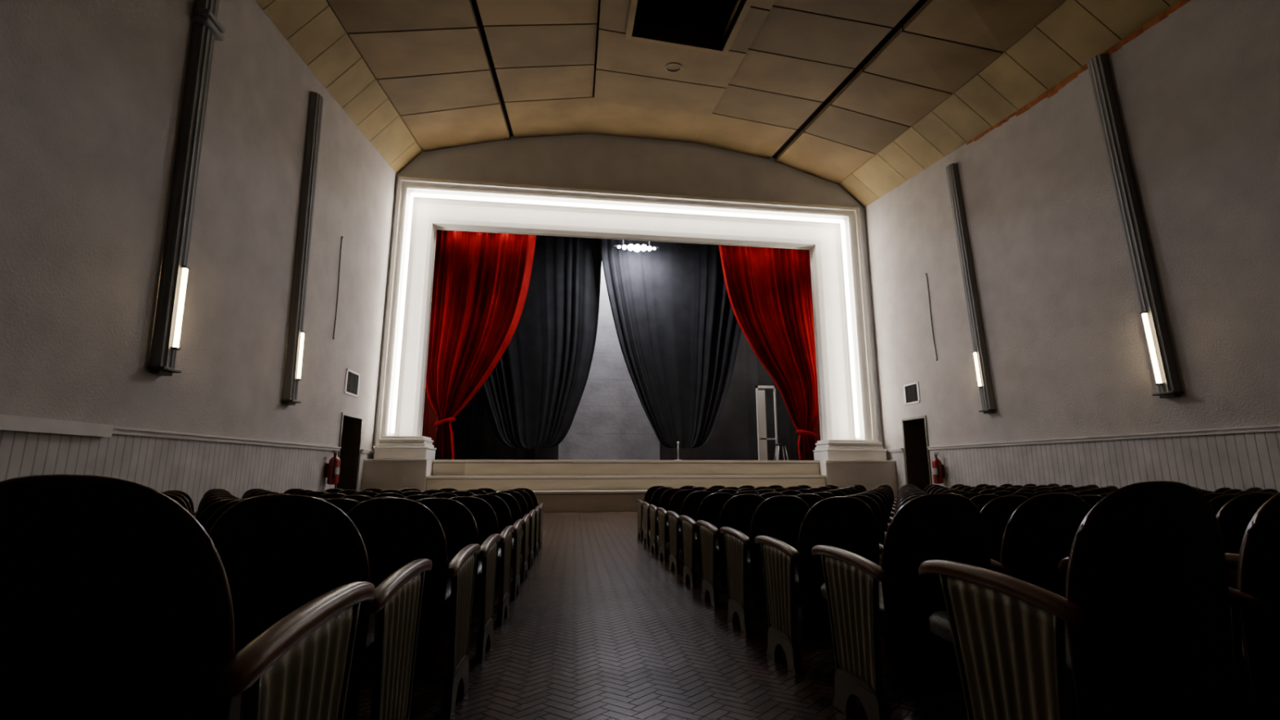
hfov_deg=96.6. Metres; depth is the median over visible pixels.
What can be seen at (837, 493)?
seat
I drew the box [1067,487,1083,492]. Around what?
seat
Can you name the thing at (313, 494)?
seat
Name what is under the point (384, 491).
seat
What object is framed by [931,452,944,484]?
fire extinguisher
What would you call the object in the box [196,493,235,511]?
seat
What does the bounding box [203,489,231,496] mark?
seat
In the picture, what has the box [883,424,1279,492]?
wainscoting
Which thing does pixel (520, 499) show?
seat
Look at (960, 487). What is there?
seat
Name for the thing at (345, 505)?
seat
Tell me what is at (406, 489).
seat
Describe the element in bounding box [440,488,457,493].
seat
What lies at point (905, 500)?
seat
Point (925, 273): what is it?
cable
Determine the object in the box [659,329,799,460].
wall
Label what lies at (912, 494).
seat
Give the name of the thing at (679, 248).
spotlight
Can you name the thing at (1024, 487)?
seat
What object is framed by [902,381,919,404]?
air vent
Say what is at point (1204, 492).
seat
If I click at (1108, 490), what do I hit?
seat
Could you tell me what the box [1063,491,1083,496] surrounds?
seat
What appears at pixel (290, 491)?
seat
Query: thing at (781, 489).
seat
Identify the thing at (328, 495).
seat
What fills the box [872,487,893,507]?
seat
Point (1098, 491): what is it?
seat
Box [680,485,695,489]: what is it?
seat
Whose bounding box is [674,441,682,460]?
microphone stand
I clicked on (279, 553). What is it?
seat
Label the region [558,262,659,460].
wall
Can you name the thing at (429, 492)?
seat
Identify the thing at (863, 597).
seat
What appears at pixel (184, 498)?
seat
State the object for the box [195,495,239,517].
seat
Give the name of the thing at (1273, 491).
seat
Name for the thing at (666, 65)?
ring
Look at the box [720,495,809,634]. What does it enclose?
seat
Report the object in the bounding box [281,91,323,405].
wall light
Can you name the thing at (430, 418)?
curtain
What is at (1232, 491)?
seat
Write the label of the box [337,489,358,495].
seat
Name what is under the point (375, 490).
seat
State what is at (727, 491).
seat
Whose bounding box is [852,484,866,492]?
seat
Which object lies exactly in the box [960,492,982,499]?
seat
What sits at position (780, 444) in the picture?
stool
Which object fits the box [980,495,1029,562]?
seat
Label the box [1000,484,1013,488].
seat
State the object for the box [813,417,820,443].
curtain
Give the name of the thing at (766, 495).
seat
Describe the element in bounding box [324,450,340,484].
fire extinguisher
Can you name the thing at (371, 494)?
seat
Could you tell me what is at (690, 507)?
seat
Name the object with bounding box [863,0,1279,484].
wall
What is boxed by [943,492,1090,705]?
seat
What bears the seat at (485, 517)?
on the floor
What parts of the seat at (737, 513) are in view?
armrest, panel, seat, backrest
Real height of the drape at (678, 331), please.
8.520 m
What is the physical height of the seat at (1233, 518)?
0.911 m
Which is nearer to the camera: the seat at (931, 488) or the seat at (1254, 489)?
the seat at (1254, 489)
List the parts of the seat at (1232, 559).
armrest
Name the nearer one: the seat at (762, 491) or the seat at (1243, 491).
the seat at (1243, 491)
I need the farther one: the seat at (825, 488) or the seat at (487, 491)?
the seat at (825, 488)
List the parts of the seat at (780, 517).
armrest, panel, seat, backrest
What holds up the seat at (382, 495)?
on the floor
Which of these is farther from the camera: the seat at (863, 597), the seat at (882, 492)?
the seat at (882, 492)
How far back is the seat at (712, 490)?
8.35 m
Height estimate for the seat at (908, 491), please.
0.911 m
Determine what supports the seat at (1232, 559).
on the floor
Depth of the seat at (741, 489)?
8.46 m
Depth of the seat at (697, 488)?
9.20 m
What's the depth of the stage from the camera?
16.80 m
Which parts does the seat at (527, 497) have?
backrest, panel, armrest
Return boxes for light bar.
[613,240,658,251]
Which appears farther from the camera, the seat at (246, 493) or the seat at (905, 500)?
the seat at (246, 493)
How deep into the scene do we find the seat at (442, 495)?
5.89 m
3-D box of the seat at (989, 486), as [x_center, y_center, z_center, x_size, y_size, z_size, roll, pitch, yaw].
[6.249,2.763,10.522,0.548,0.911,0.695,2,-11,-11]
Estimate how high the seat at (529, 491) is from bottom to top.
0.911 m
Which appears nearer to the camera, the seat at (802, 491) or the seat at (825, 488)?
the seat at (802, 491)
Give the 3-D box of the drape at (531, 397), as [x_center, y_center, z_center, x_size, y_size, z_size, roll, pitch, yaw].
[-4.508,-0.976,21.586,6.151,8.540,0.173,1,-11,-6]
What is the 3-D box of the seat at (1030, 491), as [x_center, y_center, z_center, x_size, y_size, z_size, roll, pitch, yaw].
[4.931,2.177,7.631,0.548,0.911,0.695,2,-11,-11]
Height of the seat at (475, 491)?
0.911 m
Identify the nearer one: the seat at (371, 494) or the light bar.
the seat at (371, 494)
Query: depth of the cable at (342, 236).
13.78 m
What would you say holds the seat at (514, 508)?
on the floor
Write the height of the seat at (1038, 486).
0.911 m
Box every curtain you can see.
[422,387,438,448]
[425,229,536,459]
[718,244,819,460]
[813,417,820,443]
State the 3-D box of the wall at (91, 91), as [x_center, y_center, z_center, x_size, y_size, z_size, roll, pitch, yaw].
[-6.657,-2.562,8.074,0.001,10.667,20.300,1,-11,-6]
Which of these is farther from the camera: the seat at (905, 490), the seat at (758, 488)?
the seat at (758, 488)
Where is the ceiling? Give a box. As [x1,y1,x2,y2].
[255,0,1191,207]
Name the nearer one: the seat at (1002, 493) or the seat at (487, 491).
the seat at (1002, 493)
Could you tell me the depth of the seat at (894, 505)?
8.98 m
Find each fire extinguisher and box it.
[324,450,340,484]
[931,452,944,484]
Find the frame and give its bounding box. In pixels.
[373,176,887,460]
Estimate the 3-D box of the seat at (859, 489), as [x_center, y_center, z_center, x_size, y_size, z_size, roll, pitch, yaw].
[3.559,2.660,9.988,0.548,0.911,0.695,2,-11,-11]
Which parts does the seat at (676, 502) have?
armrest, panel, backrest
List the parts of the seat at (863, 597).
armrest, seat, panel, backrest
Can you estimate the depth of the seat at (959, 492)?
6.21 m
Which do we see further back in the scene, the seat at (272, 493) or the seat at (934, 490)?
the seat at (934, 490)
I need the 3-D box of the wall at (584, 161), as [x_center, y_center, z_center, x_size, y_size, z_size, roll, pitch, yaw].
[0.202,-2.015,18.643,16.100,13.600,0.001,2,-11,-9]
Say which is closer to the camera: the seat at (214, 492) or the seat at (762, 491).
the seat at (214, 492)
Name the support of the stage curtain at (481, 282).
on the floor
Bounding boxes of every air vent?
[344,368,359,397]
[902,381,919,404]
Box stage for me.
[361,458,897,511]
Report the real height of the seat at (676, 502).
0.911 m
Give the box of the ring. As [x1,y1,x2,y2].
[665,62,681,71]
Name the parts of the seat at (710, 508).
armrest, panel, seat, backrest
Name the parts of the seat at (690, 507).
armrest, panel, seat, backrest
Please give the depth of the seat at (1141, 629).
1.40 m
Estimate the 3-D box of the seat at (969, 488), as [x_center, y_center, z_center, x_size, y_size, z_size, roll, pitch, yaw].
[5.272,2.554,9.450,0.548,0.911,0.695,2,-11,-11]
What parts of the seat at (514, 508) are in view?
backrest, panel, armrest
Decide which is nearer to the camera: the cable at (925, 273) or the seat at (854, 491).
the seat at (854, 491)
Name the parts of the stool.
seat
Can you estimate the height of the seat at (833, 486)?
0.911 m
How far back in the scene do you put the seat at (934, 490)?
9.09 m
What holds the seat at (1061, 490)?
on the floor
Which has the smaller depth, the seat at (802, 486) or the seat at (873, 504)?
the seat at (873, 504)
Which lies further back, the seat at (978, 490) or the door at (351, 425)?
the door at (351, 425)
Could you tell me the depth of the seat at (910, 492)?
6.10 m
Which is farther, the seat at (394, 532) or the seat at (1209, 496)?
the seat at (1209, 496)
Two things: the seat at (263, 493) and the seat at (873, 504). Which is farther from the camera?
the seat at (263, 493)
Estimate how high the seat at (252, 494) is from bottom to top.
0.911 m
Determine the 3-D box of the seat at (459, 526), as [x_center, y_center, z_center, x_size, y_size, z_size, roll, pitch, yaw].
[-1.177,1.304,3.531,0.548,0.911,0.695,1,-11,-4]
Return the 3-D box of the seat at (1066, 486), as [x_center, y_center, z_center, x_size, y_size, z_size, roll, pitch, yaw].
[7.864,2.825,10.843,0.548,0.911,0.695,2,-11,-11]
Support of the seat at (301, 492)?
on the floor
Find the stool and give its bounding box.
[774,443,788,460]
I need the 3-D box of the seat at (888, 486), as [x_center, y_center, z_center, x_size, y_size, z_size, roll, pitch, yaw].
[4.536,2.870,11.060,0.548,0.911,0.695,2,-11,-11]
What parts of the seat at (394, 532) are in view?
backrest, seat, panel, armrest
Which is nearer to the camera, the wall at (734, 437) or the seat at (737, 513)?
the seat at (737, 513)
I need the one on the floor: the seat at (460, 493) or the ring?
the seat at (460, 493)
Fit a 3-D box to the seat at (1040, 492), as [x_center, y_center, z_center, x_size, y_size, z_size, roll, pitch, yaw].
[4.491,1.978,6.668,0.548,0.911,0.695,2,-11,-11]
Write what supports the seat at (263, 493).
on the floor
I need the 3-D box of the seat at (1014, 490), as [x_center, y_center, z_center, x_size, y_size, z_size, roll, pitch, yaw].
[5.370,2.376,8.594,0.548,0.911,0.695,2,-11,-11]
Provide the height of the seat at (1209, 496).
0.911 m
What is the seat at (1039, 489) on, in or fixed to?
on the floor
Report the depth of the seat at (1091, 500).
3.43 m
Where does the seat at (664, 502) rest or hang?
on the floor
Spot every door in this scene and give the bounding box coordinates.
[334,412,363,490]
[901,415,932,491]
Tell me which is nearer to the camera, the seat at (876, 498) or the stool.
the seat at (876, 498)
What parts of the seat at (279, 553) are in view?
backrest, seat, panel, armrest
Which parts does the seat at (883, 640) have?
armrest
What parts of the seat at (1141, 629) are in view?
seat, armrest, panel, backrest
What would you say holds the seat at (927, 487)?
on the floor
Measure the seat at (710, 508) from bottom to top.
0.911 m
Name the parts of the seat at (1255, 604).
armrest, seat, backrest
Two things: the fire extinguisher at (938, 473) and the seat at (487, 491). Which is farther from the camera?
the fire extinguisher at (938, 473)
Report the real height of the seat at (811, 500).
0.911 m
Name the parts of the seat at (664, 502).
armrest, panel, backrest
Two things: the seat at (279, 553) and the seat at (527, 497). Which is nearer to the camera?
the seat at (279, 553)
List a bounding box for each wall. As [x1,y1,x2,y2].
[0,0,396,490]
[373,133,882,458]
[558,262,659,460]
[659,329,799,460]
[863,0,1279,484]
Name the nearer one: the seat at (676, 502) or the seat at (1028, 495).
the seat at (1028, 495)
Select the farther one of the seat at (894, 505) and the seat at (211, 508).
the seat at (894, 505)
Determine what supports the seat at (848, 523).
on the floor
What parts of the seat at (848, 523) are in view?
armrest, panel, seat, backrest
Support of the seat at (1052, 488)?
on the floor
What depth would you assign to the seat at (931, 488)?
10.05 m
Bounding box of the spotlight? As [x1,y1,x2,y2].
[675,242,682,251]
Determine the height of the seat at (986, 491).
0.911 m
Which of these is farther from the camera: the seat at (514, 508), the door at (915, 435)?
the door at (915, 435)
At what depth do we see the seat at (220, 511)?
2.40 m
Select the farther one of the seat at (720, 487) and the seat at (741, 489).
the seat at (720, 487)
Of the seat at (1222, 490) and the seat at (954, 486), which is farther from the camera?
the seat at (954, 486)
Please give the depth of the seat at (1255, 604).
1.49 m
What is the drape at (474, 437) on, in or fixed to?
hanging from the wall
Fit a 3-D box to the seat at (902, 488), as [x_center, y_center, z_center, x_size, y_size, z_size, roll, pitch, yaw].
[4.635,2.701,10.202,0.548,0.911,0.695,2,-11,-11]
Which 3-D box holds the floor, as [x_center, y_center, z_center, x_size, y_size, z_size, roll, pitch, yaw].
[1.266,2.617,8.149,16.180,0.330,20.600,1,-11,-6]
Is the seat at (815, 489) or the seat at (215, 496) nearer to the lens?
the seat at (215, 496)
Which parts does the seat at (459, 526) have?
backrest, seat, panel, armrest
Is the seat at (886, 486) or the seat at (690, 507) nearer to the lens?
the seat at (690, 507)
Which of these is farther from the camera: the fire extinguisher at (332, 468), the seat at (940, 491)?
the fire extinguisher at (332, 468)
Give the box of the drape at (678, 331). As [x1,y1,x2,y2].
[600,238,741,448]
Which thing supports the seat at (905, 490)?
on the floor
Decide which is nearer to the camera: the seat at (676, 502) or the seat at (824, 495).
the seat at (824, 495)
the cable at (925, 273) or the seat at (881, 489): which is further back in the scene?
the cable at (925, 273)
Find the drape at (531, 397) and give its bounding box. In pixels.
[478,235,601,448]
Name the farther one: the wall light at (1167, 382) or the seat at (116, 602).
the wall light at (1167, 382)
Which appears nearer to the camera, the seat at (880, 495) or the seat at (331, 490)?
the seat at (880, 495)
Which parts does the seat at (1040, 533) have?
armrest, backrest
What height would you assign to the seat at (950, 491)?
0.911 m
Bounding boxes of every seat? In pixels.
[0,474,374,719]
[160,491,195,517]
[164,490,196,515]
[164,493,188,511]
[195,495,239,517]
[195,497,239,519]
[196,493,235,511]
[197,491,233,508]
[197,498,241,528]
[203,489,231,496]
[204,488,229,494]
[204,498,244,534]
[208,494,432,719]
[241,488,263,498]
[245,489,270,498]
[253,491,278,497]
[267,493,288,494]
[283,488,302,494]
[292,489,314,495]
[303,491,327,497]
[318,493,346,499]
[322,498,360,514]
[324,488,342,493]
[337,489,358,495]
[339,494,373,502]
[346,497,480,719]
[353,491,378,497]
[362,488,382,493]
[373,493,405,498]
[373,496,398,498]
[377,489,403,494]
[400,488,421,492]
[400,490,426,497]
[404,494,435,501]
[416,497,501,662]
[422,489,444,495]
[431,492,458,498]
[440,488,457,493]
[449,496,515,625]
[450,490,475,496]
[466,488,487,494]
[471,493,524,599]
[476,488,497,493]
[486,492,531,582]
[498,490,536,568]
[507,488,540,557]
[515,488,543,549]
[635,485,665,539]
[641,487,672,546]
[648,488,683,553]
[656,488,696,562]
[666,490,713,573]
[679,492,734,588]
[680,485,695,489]
[689,486,706,491]
[696,493,765,607]
[702,488,719,493]
[709,485,724,489]
[715,488,737,494]
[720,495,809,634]
[721,486,739,490]
[733,490,759,496]
[737,488,757,492]
[738,484,755,488]
[754,486,770,490]
[755,488,777,494]
[755,496,879,673]
[760,492,785,499]
[768,484,782,489]
[773,487,791,493]
[780,489,802,495]
[786,486,801,490]
[794,493,824,508]
[796,484,811,488]
[796,488,815,493]
[796,494,884,620]
[808,487,825,492]
[811,493,991,719]
[813,492,835,498]
[817,485,832,491]
[823,489,846,496]
[826,484,839,489]
[835,488,853,495]
[844,487,859,494]
[847,485,863,493]
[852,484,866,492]
[855,493,888,532]
[862,491,889,523]
[864,489,891,516]
[871,488,892,511]
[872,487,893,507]
[874,485,893,504]
[876,484,894,501]
[879,497,914,666]
[884,494,924,536]
[887,493,927,527]
[889,491,925,523]
[891,489,924,517]
[892,488,919,512]
[893,485,917,505]
[893,487,918,508]
[894,484,915,502]
[918,480,1235,719]
[923,484,939,492]
[925,485,942,493]
[929,486,947,493]
[934,488,952,493]
[941,488,959,493]
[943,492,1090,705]
[950,484,963,488]
[951,490,968,494]
[955,484,969,490]
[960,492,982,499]
[961,486,977,491]
[968,487,986,493]
[969,493,1000,511]
[975,484,988,487]
[978,488,999,494]
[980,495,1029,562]
[982,484,996,488]
[992,486,1007,490]
[992,490,1013,496]
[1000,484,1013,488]
[1003,487,1019,493]
[1009,484,1023,489]
[1009,492,1035,498]
[1015,488,1036,493]
[1020,486,1036,489]
[1022,483,1036,487]
[1033,490,1055,496]
[1034,487,1052,492]
[1035,484,1049,488]
[1047,483,1060,487]
[1049,485,1063,490]
[1052,488,1071,493]
[1057,492,1279,719]
[1061,484,1074,488]
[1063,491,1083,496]
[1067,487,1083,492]
[1076,489,1097,495]
[1078,485,1091,489]
[1079,494,1104,509]
[1087,484,1099,488]
[1089,488,1106,494]
[1097,493,1110,497]
[1099,487,1113,493]
[1105,485,1118,491]
[1200,490,1215,495]
[1204,493,1225,501]
[1208,493,1240,515]
[1213,487,1231,493]
[1216,492,1275,554]
[1223,488,1243,493]
[1224,552,1239,589]
[1236,490,1255,494]
[1245,487,1262,492]
[1258,488,1278,493]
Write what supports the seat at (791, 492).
on the floor
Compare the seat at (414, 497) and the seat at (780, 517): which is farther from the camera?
the seat at (414, 497)
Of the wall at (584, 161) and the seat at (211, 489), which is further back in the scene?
the wall at (584, 161)
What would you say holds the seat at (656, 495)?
on the floor
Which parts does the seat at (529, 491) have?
backrest, panel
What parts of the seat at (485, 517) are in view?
backrest, seat, panel, armrest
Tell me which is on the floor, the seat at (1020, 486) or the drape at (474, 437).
the seat at (1020, 486)
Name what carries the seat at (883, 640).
on the floor
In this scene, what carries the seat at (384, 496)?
on the floor
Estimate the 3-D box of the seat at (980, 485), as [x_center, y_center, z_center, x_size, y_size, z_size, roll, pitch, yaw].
[6.689,2.952,11.487,0.548,0.911,0.695,2,-11,-11]
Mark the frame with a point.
(832, 234)
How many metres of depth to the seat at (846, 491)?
7.83 m
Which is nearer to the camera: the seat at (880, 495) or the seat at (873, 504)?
the seat at (873, 504)
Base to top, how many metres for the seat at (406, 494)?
0.911 m
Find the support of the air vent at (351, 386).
in the wall at (91, 91)
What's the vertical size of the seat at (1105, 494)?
0.911 m
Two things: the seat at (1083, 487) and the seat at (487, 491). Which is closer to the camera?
the seat at (487, 491)
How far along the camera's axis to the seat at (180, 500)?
5.71 m
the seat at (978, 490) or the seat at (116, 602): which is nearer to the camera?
the seat at (116, 602)
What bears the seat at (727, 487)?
on the floor
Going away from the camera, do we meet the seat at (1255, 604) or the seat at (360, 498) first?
the seat at (1255, 604)
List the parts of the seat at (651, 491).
armrest, panel, backrest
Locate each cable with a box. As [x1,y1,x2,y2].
[333,235,342,339]
[924,273,937,360]
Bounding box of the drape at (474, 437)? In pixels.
[451,390,558,459]
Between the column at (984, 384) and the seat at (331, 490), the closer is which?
the seat at (331, 490)
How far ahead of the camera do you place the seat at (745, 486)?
10.28 m
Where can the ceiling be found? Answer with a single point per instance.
(863, 97)
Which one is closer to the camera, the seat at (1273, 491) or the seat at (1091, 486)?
the seat at (1273, 491)
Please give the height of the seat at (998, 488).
0.911 m
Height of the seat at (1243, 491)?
0.911 m
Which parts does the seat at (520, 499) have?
backrest, panel, armrest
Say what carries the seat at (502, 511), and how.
on the floor
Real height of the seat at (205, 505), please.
0.911 m
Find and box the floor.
[355,511,1255,719]
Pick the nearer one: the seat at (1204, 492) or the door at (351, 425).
the seat at (1204, 492)
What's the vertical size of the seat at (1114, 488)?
0.911 m
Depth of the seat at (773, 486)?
10.38 m
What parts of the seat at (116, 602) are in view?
number plate, backrest, seat, armrest, panel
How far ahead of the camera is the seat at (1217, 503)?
3.63 m
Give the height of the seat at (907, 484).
0.911 m
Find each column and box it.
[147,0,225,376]
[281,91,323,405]
[946,163,996,413]
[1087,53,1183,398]
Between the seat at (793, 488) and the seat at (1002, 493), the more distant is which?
the seat at (793, 488)
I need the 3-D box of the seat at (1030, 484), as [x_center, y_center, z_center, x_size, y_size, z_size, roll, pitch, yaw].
[7.765,2.993,11.701,0.548,0.911,0.695,2,-11,-11]
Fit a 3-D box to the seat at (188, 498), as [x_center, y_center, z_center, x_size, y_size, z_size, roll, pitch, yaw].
[-6.071,2.205,7.667,0.548,0.911,0.695,1,-11,-4]
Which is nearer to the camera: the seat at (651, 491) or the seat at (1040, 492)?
the seat at (1040, 492)
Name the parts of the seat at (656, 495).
armrest, panel, backrest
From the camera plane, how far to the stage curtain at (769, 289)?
20.84 m
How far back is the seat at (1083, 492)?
6.53 m
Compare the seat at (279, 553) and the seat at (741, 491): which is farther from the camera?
the seat at (741, 491)
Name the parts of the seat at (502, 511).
backrest, panel, armrest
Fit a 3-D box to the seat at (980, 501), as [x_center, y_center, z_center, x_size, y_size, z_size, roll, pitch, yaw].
[2.536,1.518,4.532,0.548,0.911,0.695,2,-11,-11]
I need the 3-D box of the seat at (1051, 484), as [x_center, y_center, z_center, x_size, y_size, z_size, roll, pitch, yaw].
[8.303,3.014,11.808,0.548,0.911,0.695,2,-11,-11]

